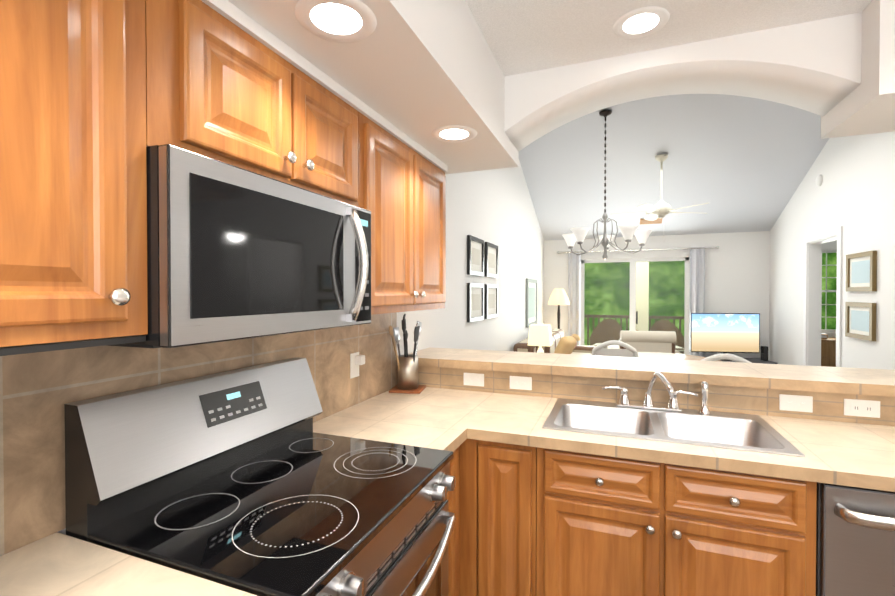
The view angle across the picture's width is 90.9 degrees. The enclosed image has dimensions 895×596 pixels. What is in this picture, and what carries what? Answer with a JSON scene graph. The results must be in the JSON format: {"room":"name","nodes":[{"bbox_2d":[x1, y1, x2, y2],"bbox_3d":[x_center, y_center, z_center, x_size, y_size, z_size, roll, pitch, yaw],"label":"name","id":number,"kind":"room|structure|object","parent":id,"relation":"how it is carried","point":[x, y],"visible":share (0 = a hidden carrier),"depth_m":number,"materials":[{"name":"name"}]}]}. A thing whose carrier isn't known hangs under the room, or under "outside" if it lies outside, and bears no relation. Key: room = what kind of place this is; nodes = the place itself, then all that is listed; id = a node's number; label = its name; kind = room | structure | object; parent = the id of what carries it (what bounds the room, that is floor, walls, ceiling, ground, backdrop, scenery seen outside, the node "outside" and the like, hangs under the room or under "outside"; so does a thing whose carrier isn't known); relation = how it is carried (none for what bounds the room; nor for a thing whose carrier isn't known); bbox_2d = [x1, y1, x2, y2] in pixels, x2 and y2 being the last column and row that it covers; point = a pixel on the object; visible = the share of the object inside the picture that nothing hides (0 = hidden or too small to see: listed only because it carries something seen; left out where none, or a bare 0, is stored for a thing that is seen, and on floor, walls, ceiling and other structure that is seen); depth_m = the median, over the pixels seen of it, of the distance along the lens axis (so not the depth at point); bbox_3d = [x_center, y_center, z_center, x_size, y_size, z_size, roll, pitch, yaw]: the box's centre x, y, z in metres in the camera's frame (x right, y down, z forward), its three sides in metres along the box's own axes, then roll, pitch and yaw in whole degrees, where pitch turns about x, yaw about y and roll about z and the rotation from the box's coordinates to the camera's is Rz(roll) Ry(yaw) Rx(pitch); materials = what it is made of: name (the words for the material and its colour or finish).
{"room":"kitchen","nodes":[
{"label":"kitchen","id":0,"kind":"room"},
{"bbox_2d":[58,161,543,534],"bbox_3d":[-0.114,-0.890,3.122,0.120,4.600,9.840,0,1,21],"label":"wall","id":1,"kind":"structure","parent":0,"point":[494,206],"depth_m":4.31,"materials":[{"name":"white paint"}]},
{"bbox_2d":[0,0,147,346],"bbox_3d":[-0.805,-0.291,0.661,0.356,0.731,0.536,0,1,21],"label":"upper cabinet","id":2,"kind":"object","parent":1,"relation":"attached to","point":[73,217],"visible":1,"depth_m":0.74,"materials":[{"name":"brown wood"}]},
{"bbox_2d":[0,312,397,555],"bbox_3d":[-0.986,0.298,0.678,0.010,0.449,3.987,0,1,21],"label":"backsplash","id":3,"kind":"structure","parent":1,"relation":"attached to","point":[38,390],"depth_m":1.05,"materials":[{"name":"tile"}]},
{"bbox_2d":[350,352,364,378],"bbox_3d":[-0.422,0.317,2.075,0.040,0.116,0.072,0,1,21],"label":"electrical outlet","id":4,"kind":"object","parent":3,"relation":"attached to","point":[356,359],"visible":1,"depth_m":2.07,"materials":[{"name":"white plastic"}]},
{"bbox_2d":[145,0,357,206],"bbox_3d":[-0.572,-0.485,1.265,0.356,0.358,0.760,0,1,21],"label":"upper cabinet","id":5,"kind":"object","parent":1,"relation":"attached to","point":[220,87],"visible":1,"depth_m":1.06,"materials":[{"name":"brown wood"}]},
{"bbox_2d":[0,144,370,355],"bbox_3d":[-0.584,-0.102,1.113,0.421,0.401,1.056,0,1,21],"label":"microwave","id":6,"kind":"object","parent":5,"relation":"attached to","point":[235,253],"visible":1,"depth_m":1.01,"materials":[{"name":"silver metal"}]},
{"bbox_2d":[358,111,445,314],"bbox_3d":[-0.282,-0.307,2.020,0.356,0.731,0.848,0,1,21],"label":"upper cabinet","id":7,"kind":"object","parent":1,"relation":"attached to","point":[402,192],"visible":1,"depth_m":1.86,"materials":[{"name":"brown wood"}]},
{"bbox_2d":[467,283,483,321],"bbox_3d":[0.250,0.037,3.871,0.025,0.330,0.420,0,1,21],"label":"picture frame","id":8,"kind":"object","parent":1,"relation":"attached to","point":[475,301],"visible":1,"depth_m":3.84,"materials":[{"name":"black wood"}]},
{"bbox_2d":[467,235,483,275],"bbox_3d":[0.250,-0.363,3.866,0.025,0.330,0.420,0,1,21],"label":"picture frame","id":9,"kind":"object","parent":1,"relation":"attached to","point":[475,256],"visible":1,"depth_m":3.84,"materials":[{"name":"black wood"}]},
{"bbox_2d":[484,284,497,318],"bbox_3d":[0.437,0.032,4.356,0.025,0.330,0.420,0,1,21],"label":"picture frame","id":10,"kind":"object","parent":1,"relation":"attached to","point":[490,300],"visible":1,"depth_m":4.31,"materials":[{"name":"black wood"}]},
{"bbox_2d":[485,242,497,277],"bbox_3d":[0.437,-0.368,4.352,0.025,0.330,0.420,0,1,21],"label":"picture frame","id":11,"kind":"object","parent":1,"relation":"attached to","point":[491,260],"visible":1,"depth_m":4.34,"materials":[{"name":"black wood"}]},
{"bbox_2d":[526,279,536,327],"bbox_3d":[1.225,0.066,6.400,0.030,0.675,0.760,0,1,21],"label":"picture frame","id":12,"kind":"object","parent":1,"relation":"attached to","point":[531,301],"visible":0.9,"depth_m":6.37,"materials":[{"name":"grey"}]},
{"bbox_2d":[228,0,518,173],"bbox_3d":[-0.698,-1.925,0.490,0.670,2.470,4.290,0,1,21],"label":"soffit","id":13,"kind":"structure","parent":0,"point":[418,71],"depth_m":1.45,"materials":[{"name":"white paint"}]},
{"bbox_2d":[295,0,376,41],"bbox_3d":[-0.277,-0.693,1.097,0.198,0.005,0.198,0,1,21],"label":"recessed light","id":14,"kind":"object","parent":13,"relation":"in","point":[343,20],"visible":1,"depth_m":1.09,"materials":[{"name":"white plastic"}]},
{"bbox_2d":[431,125,476,141],"bbox_3d":[0.029,-0.702,1.891,0.198,0.005,0.198,0,1,21],"label":"recessed light","id":15,"kind":"object","parent":13,"relation":"in","point":[454,133],"visible":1,"depth_m":1.88,"materials":[{"name":"white"}]},
{"bbox_2d":[544,231,769,359],"bbox_3d":[3.259,-0.933,7.032,3.370,4.600,0.120,0,1,21],"label":"wall","id":16,"kind":"structure","parent":0,"point":[737,272],"depth_m":6.67,"materials":[{"name":"white paint"}]},
{"bbox_2d":[581,257,688,354],"bbox_3d":[2.999,0.366,7.136,1.600,2.000,0.080,0,1,21],"label":"door","id":17,"kind":"structure","parent":16,"relation":"in","point":[633,317],"depth_m":7.11,"materials":[{"name":"white"}]},
{"bbox_2d":[557,246,718,253],"bbox_3d":[2.964,-0.763,7.033,2.380,0.042,0.091,0,1,21],"label":"curtain rod","id":18,"kind":"object","parent":16,"relation":"attached to","point":[717,247],"visible":1,"depth_m":6.93,"materials":[{"name":"white metal"}]},
{"bbox_2d":[568,253,580,344],"bbox_3d":[2.116,0.295,7.346,0.200,2.096,0.060,0,1,21],"label":"curtain","id":19,"kind":"object","parent":18,"relation":"hanging from","point":[574,293],"visible":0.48,"depth_m":7.34,"materials":[{"name":"white fabric"}]},
{"bbox_2d":[689,249,704,356],"bbox_3d":[3.796,0.302,6.700,0.200,2.096,0.060,0,1,21],"label":"curtain","id":20,"kind":"object","parent":18,"relation":"hanging from","point":[697,280],"visible":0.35,"depth_m":6.69,"materials":[{"name":"white fabric"}]},
{"bbox_2d":[465,0,871,75],"bbox_3d":[0.449,-1.063,-0.113,3.250,0.080,3.970,0,1,21],"label":"ceiling","id":21,"kind":"structure","parent":0,"point":[523,36],"depth_m":1.67,"materials":[{"name":"white paint"}]},
{"bbox_2d":[613,6,669,38],"bbox_3d":[0.733,-1.039,1.670,0.198,0.005,0.198,0,1,21],"label":"recessed light","id":22,"kind":"object","parent":21,"relation":"in","point":[641,22],"visible":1,"depth_m":1.66,"materials":[{"name":"white plastic"}]},
{"bbox_2d":[519,94,828,240],"bbox_3d":[2.299,-1.999,4.523,3.610,2.179,5.470,0,1,21],"label":"ceiling","id":23,"kind":"structure","parent":0,"point":[739,163],"depth_m":5.34,"materials":[{"name":"white paint"}]},
{"bbox_2d":[562,110,651,259],"bbox_3d":[1.694,-1.186,4.722,0.928,1.577,0.896,0,1,21],"label":"chandelier","id":24,"kind":"object","parent":23,"relation":"hanging from","point":[628,232],"visible":1,"depth_m":4.65,"materials":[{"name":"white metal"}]},
{"bbox_2d":[640,218,662,224],"bbox_3d":[3.030,-1.144,6.558,0.300,0.064,0.144,0,1,21],"label":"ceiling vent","id":25,"kind":"object","parent":23,"relation":"in","point":[656,221],"visible":0.92,"depth_m":6.56,"materials":[{"name":"brown wood"}]},
{"bbox_2d":[609,154,707,220],"bbox_3d":[2.507,-1.172,5.243,1.094,1.017,1.104,0,1,21],"label":"ceiling fan","id":26,"kind":"object","parent":23,"relation":"hanging from","point":[661,208],"visible":1,"depth_m":5.18,"materials":[{"name":"beige"}]},
{"bbox_2d":[504,12,861,151],"bbox_3d":[0.948,-1.982,1.984,1.330,2.390,0.320,0,1,21],"label":"header","id":27,"kind":"object","parent":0,"point":[814,67],"visible":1,"depth_m":1.87,"materials":[{"name":"white paint"}]},
{"bbox_2d":[821,240,836,336],"bbox_3d":[6.209,0.072,6.552,2.730,2.600,0.120,0,1,21],"label":"wall","id":28,"kind":"structure","parent":0,"point":[831,245],"depth_m":6.64,"materials":[{"name":"white paint"}]},
{"bbox_2d":[821,250,836,331],"bbox_3d":[5.684,-0.105,6.757,0.700,1.250,0.050,0,1,21],"label":"bedroom window","id":29,"kind":"structure","parent":28,"relation":"in","point":[826,290],"depth_m":6.71,"materials":[{"name":"white wood"}]},
{"bbox_2d":[769,131,894,369],"bbox_3d":[3.744,-0.897,3.765,0.120,4.600,5.870,0,1,21],"label":"wall","id":30,"kind":"structure","parent":0,"point":[853,194],"depth_m":4.29,"materials":[{"name":"white paint"}]},
{"bbox_2d":[816,175,822,185],"bbox_3d":[4.073,-1.289,4.829,0.030,0.124,0.124,0,1,21],"label":"smoke detector","id":31,"kind":"object","parent":30,"relation":"attached to","point":[819,180],"visible":0.98,"depth_m":4.80,"materials":[{"name":"white plastic"}]},
{"bbox_2d":[803,226,842,366],"bbox_3d":[4.118,0.340,4.766,0.141,2.105,0.910,0,1,21],"label":"door frame","id":32,"kind":"structure","parent":30,"relation":"attached to","point":[812,306],"depth_m":5.09,"materials":[{"name":"white wood"}]},
{"bbox_2d":[845,302,875,340],"bbox_3d":[3.748,0.206,4.001,0.030,0.330,0.470,0,1,21],"label":"picture frame","id":33,"kind":"object","parent":30,"relation":"attached to","point":[860,320],"visible":1,"depth_m":3.98,"materials":[{"name":"brown wood"}]},
{"bbox_2d":[846,251,876,291],"bbox_3d":[3.748,-0.234,3.996,0.030,0.350,0.470,0,1,21],"label":"picture frame","id":34,"kind":"object","parent":30,"relation":"attached to","point":[861,271],"visible":1,"depth_m":3.96,"materials":[{"name":"brown wood"}]},
{"bbox_2d":[821,0,894,138],"bbox_3d":[2.134,-1.931,1.474,1.250,2.480,0.460,0,1,21],"label":"bulkhead","id":35,"kind":"object","parent":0,"point":[866,106],"visible":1,"depth_m":1.57,"materials":[{"name":"white paint"}]},
{"bbox_3d":[6.226,1.425,6.303,2.950,0.100,0.600,0,1,21],"label":"floor","id":36,"kind":"structure","parent":0,"visible":0},
{"bbox_2d":[821,333,835,366],"bbox_3d":[5.540,0.943,6.466,0.950,0.860,0.478,0,1,21],"label":"dresser","id":37,"kind":"object","parent":36,"relation":"on","point":[828,351],"visible":0.04,"depth_m":6.26,"materials":[{"name":"brown wood"}]},
{"bbox_3d":[2.780,1.473,2.036,6.320,0.100,9.840,0,1,21],"label":"floor","id":38,"kind":"structure","parent":0,"visible":0},
{"bbox_2d":[64,357,455,595],"bbox_3d":[-0.387,0.832,1.209,0.696,1.200,0.758,0,1,21],"label":"range","id":39,"kind":"object","parent":38,"relation":"on","point":[248,479],"visible":0.98,"depth_m":1.09,"materials":[{"name":"black metal"}]},
{"bbox_2d":[446,439,536,595],"bbox_3d":[-0.026,0.987,1.968,0.883,0.873,0.900,0,1,21],"label":"base cabinet","id":40,"kind":"object","parent":38,"relation":"on","point":[491,498],"visible":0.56,"depth_m":1.71,"materials":[{"name":"brown wood"}]},
{"bbox_2d":[513,329,595,354],"bbox_3d":[1.571,0.929,5.950,0.950,0.900,2.050,0,1,21],"label":"sofa","id":41,"kind":"object","parent":38,"relation":"on","point":[557,336],"depth_m":5.62,"materials":[{"name":"beige fabric"}]},
{"bbox_2d":[554,336,575,353],"bbox_3d":[1.407,0.587,5.254,0.204,0.259,0.262,1,1,39],"label":"striped pillow","id":42,"kind":"object","parent":41,"relation":"on","point":[566,344],"visible":0.81,"depth_m":5.16,"materials":[{"name":"fabric"}]},
{"bbox_2d":[571,334,579,340],"bbox_3d":[1.893,0.583,6.492,0.137,0.102,0.098,0,1,21],"label":"striped pillow","id":43,"kind":"object","parent":41,"relation":"on","point":[576,337],"visible":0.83,"depth_m":6.46,"materials":[{"name":"fabric"}]},
{"bbox_2d":[548,289,569,328],"bbox_3d":[1.794,0.609,7.098,0.340,1.515,0.340,0,1,21],"label":"floor lamp","id":44,"kind":"object","parent":38,"relation":"on","point":[558,297],"visible":0.62,"depth_m":6.99,"materials":[{"name":"beige fabric"}]},
{"bbox_2d":[591,340,637,356],"bbox_3d":[1.472,0.877,3.940,0.460,1.050,0.532,0,1,16],"label":"dining chair","id":45,"kind":"object","parent":38,"relation":"on","point":[601,350],"visible":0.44,"depth_m":3.71,"materials":[{"name":"white wicker"}]},
{"bbox_2d":[607,330,680,353],"bbox_3d":[2.719,0.904,6.154,0.820,0.945,0.845,0,1,13],"label":"armchair","id":46,"kind":"object","parent":38,"relation":"on","point":[654,341],"visible":0.25,"depth_m":5.75,"materials":[{"name":"beige fabric"}]},
{"bbox_2d":[536,447,816,595],"bbox_3d":[0.838,0.989,1.774,0.862,0.873,0.643,0,1,21],"label":"base cabinet","id":47,"kind":"object","parent":38,"relation":"on","point":[611,526],"visible":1,"depth_m":1.50,"materials":[{"name":"brown wood"}]},
{"bbox_2d":[638,352,722,361],"bbox_3d":[2.237,1.014,4.575,1.120,0.760,1.120,0,1,21],"label":"dining table","id":48,"kind":"object","parent":38,"relation":"on","point":[664,355],"visible":0.06,"depth_m":4.76,"materials":[{"name":"white wicker"}]},
{"bbox_2d":[701,353,750,362],"bbox_3d":[1.945,0.886,3.105,0.460,1.050,0.532,0,1,29],"label":"dining chair","id":49,"kind":"object","parent":38,"relation":"on","point":[726,356],"visible":0.19,"depth_m":2.87,"materials":[{"name":"white wicker"}]},
{"bbox_2d":[721,358,777,363],"bbox_3d":[3.941,1.125,6.276,1.160,0.500,0.445,0,1,7],"label":"tv stand","id":50,"kind":"object","parent":38,"relation":"on","point":[754,360],"visible":0.1,"depth_m":6.08,"materials":[{"name":"grey wood"}]},
{"bbox_2d":[689,313,767,360],"bbox_3d":[3.980,0.545,6.246,0.992,0.658,0.318,0,1,21],"label":"tv","id":51,"kind":"object","parent":50,"relation":"on","point":[722,333],"visible":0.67,"depth_m":6.24,"materials":[{"name":"black plastic"},{"name":"glass screen"}]},
{"bbox_2d":[816,482,894,595],"bbox_3d":[1.520,0.994,1.498,0.596,0.869,0.667,0,1,21],"label":"dishwasher","id":52,"kind":"object","parent":38,"relation":"on","point":[855,541],"visible":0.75,"depth_m":1.31,"materials":[{"name":"grey metal"}]},
{"bbox_3d":[-0.923,1.009,-0.021,0.636,0.873,1.912,0,1,21],"label":"base cabinet","id":53,"kind":"object","parent":38,"relation":"on","visible":0},
{"bbox_2d":[0,532,256,595],"bbox_3d":[-0.935,0.552,-0.021,0.609,0.040,1.914,0,1,21],"label":"countertop","id":54,"kind":"structure","parent":53,"relation":"on","point":[56,564],"depth_m":0.83,"materials":[{"name":"tile"}]},
{"bbox_2d":[313,411,471,451],"bbox_3d":[-0.260,0.532,1.706,0.630,0.040,0.257,0,1,21],"label":"countertop","id":55,"kind":"structure","parent":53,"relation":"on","point":[424,433],"depth_m":1.72,"materials":[{"name":"tile"}]},
{"bbox_2d":[342,387,894,491],"bbox_3d":[0.965,0.532,1.733,2.898,0.040,0.644,0,1,21],"label":"countertop","id":56,"kind":"structure","parent":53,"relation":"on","point":[860,455],"depth_m":1.61,"materials":[{"name":"tile"}]},
{"bbox_2d":[389,385,425,393],"bbox_3d":[-0.216,0.497,2.411,0.170,0.012,0.170,0,1,9],"label":"trivet","id":57,"kind":"object","parent":56,"relation":"on","point":[418,390],"visible":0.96,"depth_m":2.34,"materials":[{"name":"red wood"}]},
{"bbox_2d":[389,314,421,389],"bbox_3d":[-0.218,0.287,2.405,0.152,0.407,0.229,0,1,21],"label":"utensil crock","id":58,"kind":"object","parent":57,"relation":"on","point":[407,364],"visible":1,"depth_m":2.36,"materials":[{"name":"silver metal"}]},
{"bbox_2d":[602,372,710,413],"bbox_3d":[0.910,0.412,1.926,0.448,0.180,0.211,0,1,21],"label":"faucet","id":59,"kind":"object","parent":56,"relation":"on","point":[648,403],"visible":1,"depth_m":1.96,"materials":[{"name":"silver metal"}]},
{"bbox_2d":[542,398,804,456],"bbox_3d":[0.855,0.600,1.810,0.840,0.192,0.504,0,1,21],"label":"sink","id":60,"kind":"object","parent":56,"relation":"in","point":[744,432],"visible":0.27,"depth_m":1.89,"materials":[{"name":"silver metal"}]},
{"bbox_3d":[0.980,1.083,4.652,0.500,0.620,0.500,0,1,21],"label":"side table","id":61,"kind":"object","parent":38,"relation":"on","visible":0},
{"bbox_2d":[527,324,552,352],"bbox_3d":[0.980,0.528,4.646,0.230,0.489,0.230,0,1,21],"label":"table lamp","id":62,"kind":"object","parent":61,"relation":"on","point":[540,335],"visible":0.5,"depth_m":4.55,"materials":[{"name":"white fabric"}]},
{"bbox_3d":[1.102,0.905,2.096,2.900,1.035,0.120,0,1,21],"label":"wall","id":63,"kind":"structure","parent":0,"visible":0},
{"bbox_2d":[409,347,894,396],"bbox_3d":[1.150,0.361,2.211,2.898,0.045,0.460,0,1,21],"label":"bar","id":64,"kind":"object","parent":63,"relation":"on","point":[864,381],"visible":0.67,"depth_m":2.12,"materials":[{"name":"tile"}]},
{"bbox_2d":[418,366,894,425],"bbox_3d":[1.084,0.448,2.026,2.887,0.120,0.010,0,1,21],"label":"backsplash","id":65,"kind":"structure","parent":63,"relation":"attached to","point":[764,401],"depth_m":2.05,"materials":[{"name":"tile"}]},
{"bbox_2d":[464,373,483,386],"bbox_3d":[0.141,0.441,2.377,0.116,0.068,0.011,0,1,21],"label":"outlet","id":66,"kind":"object","parent":65,"relation":"attached to","point":[473,379],"visible":1,"depth_m":2.38,"materials":[{"name":"white plastic"}]},
{"bbox_2d":[510,376,531,389],"bbox_3d":[0.379,0.442,2.285,0.116,0.068,0.011,0,1,21],"label":"outlet","id":67,"kind":"object","parent":65,"relation":"attached to","point":[520,383],"visible":1,"depth_m":2.29,"materials":[{"name":"white plastic"}]},
{"bbox_2d":[779,394,812,412],"bbox_3d":[1.476,0.447,1.864,0.116,0.068,0.011,0,1,21],"label":"outlet","id":68,"kind":"object","parent":65,"relation":"attached to","point":[797,403],"visible":1,"depth_m":1.86,"materials":[{"name":"white plastic"}]},
{"bbox_2d":[844,399,879,417],"bbox_3d":[1.681,0.448,1.786,0.116,0.068,0.008,0,1,21],"label":"outlet","id":69,"kind":"object","parent":65,"relation":"attached to","point":[862,408],"visible":1,"depth_m":1.78,"materials":[{"name":"white plastic"}]},
{"label":"outside","id":70,"kind":"structure","parent":0,"visible":0},
{"bbox_2d":[584,253,836,345],"bbox_3d":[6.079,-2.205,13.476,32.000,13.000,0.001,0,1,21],"label":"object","id":71,"kind":"structure","parent":70,"point":[618,288],"depth_m":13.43,"materials":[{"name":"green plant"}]},
{"bbox_3d":[-1.083,-0.283,-0.061,0.356,0.731,1.048,0,1,21],"label":"upper cabinet","id":72,"kind":"object","parent":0,"visible":0},
{"bbox_2d":[201,0,446,171],"bbox_3d":[-0.719,-0.678,0.935,0.317,0.033,3.180,0,1,21],"label":"trim","id":73,"kind":"structure","parent":72,"relation":"on","point":[234,14],"depth_m":1.30,"materials":[{"name":"white"}]},
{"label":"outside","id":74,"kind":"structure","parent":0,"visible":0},
{"bbox_3d":[3.023,1.401,8.702,4.750,0.095,2.780,0,1,21],"label":"floor","id":75,"kind":"structure","parent":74,"visible":0},
{"bbox_2d":[589,319,622,347],"bbox_3d":[3.012,0.882,8.334,0.680,0.950,0.685,0,1,21],"label":"porch chair","id":76,"kind":"object","parent":75,"relation":"on","point":[608,329],"depth_m":8.61,"materials":[{"name":"brown wicker"}]},
{"bbox_2d":[584,315,683,345],"bbox_3d":[3.996,0.859,9.554,3.550,0.960,0.080,0,1,21],"label":"porch railing","id":77,"kind":"object","parent":75,"relation":"on","point":[650,318],"depth_m":9.57,"materials":[{"name":"brown"}]},
{"bbox_2d":[636,262,648,330],"bbox_3d":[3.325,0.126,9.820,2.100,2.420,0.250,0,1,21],"label":"porch column","id":78,"kind":"structure","parent":75,"relation":"on","point":[642,278],"depth_m":9.37,"materials":[{"name":"beige paint"}]},
{"bbox_2d":[650,320,683,353],"bbox_3d":[4.001,0.886,8.007,0.680,0.950,0.685,0,1,21],"label":"porch chair","id":79,"kind":"object","parent":75,"relation":"on","point":[660,325],"depth_m":8.25,"materials":[{"name":"brown wicker"}]}
]}

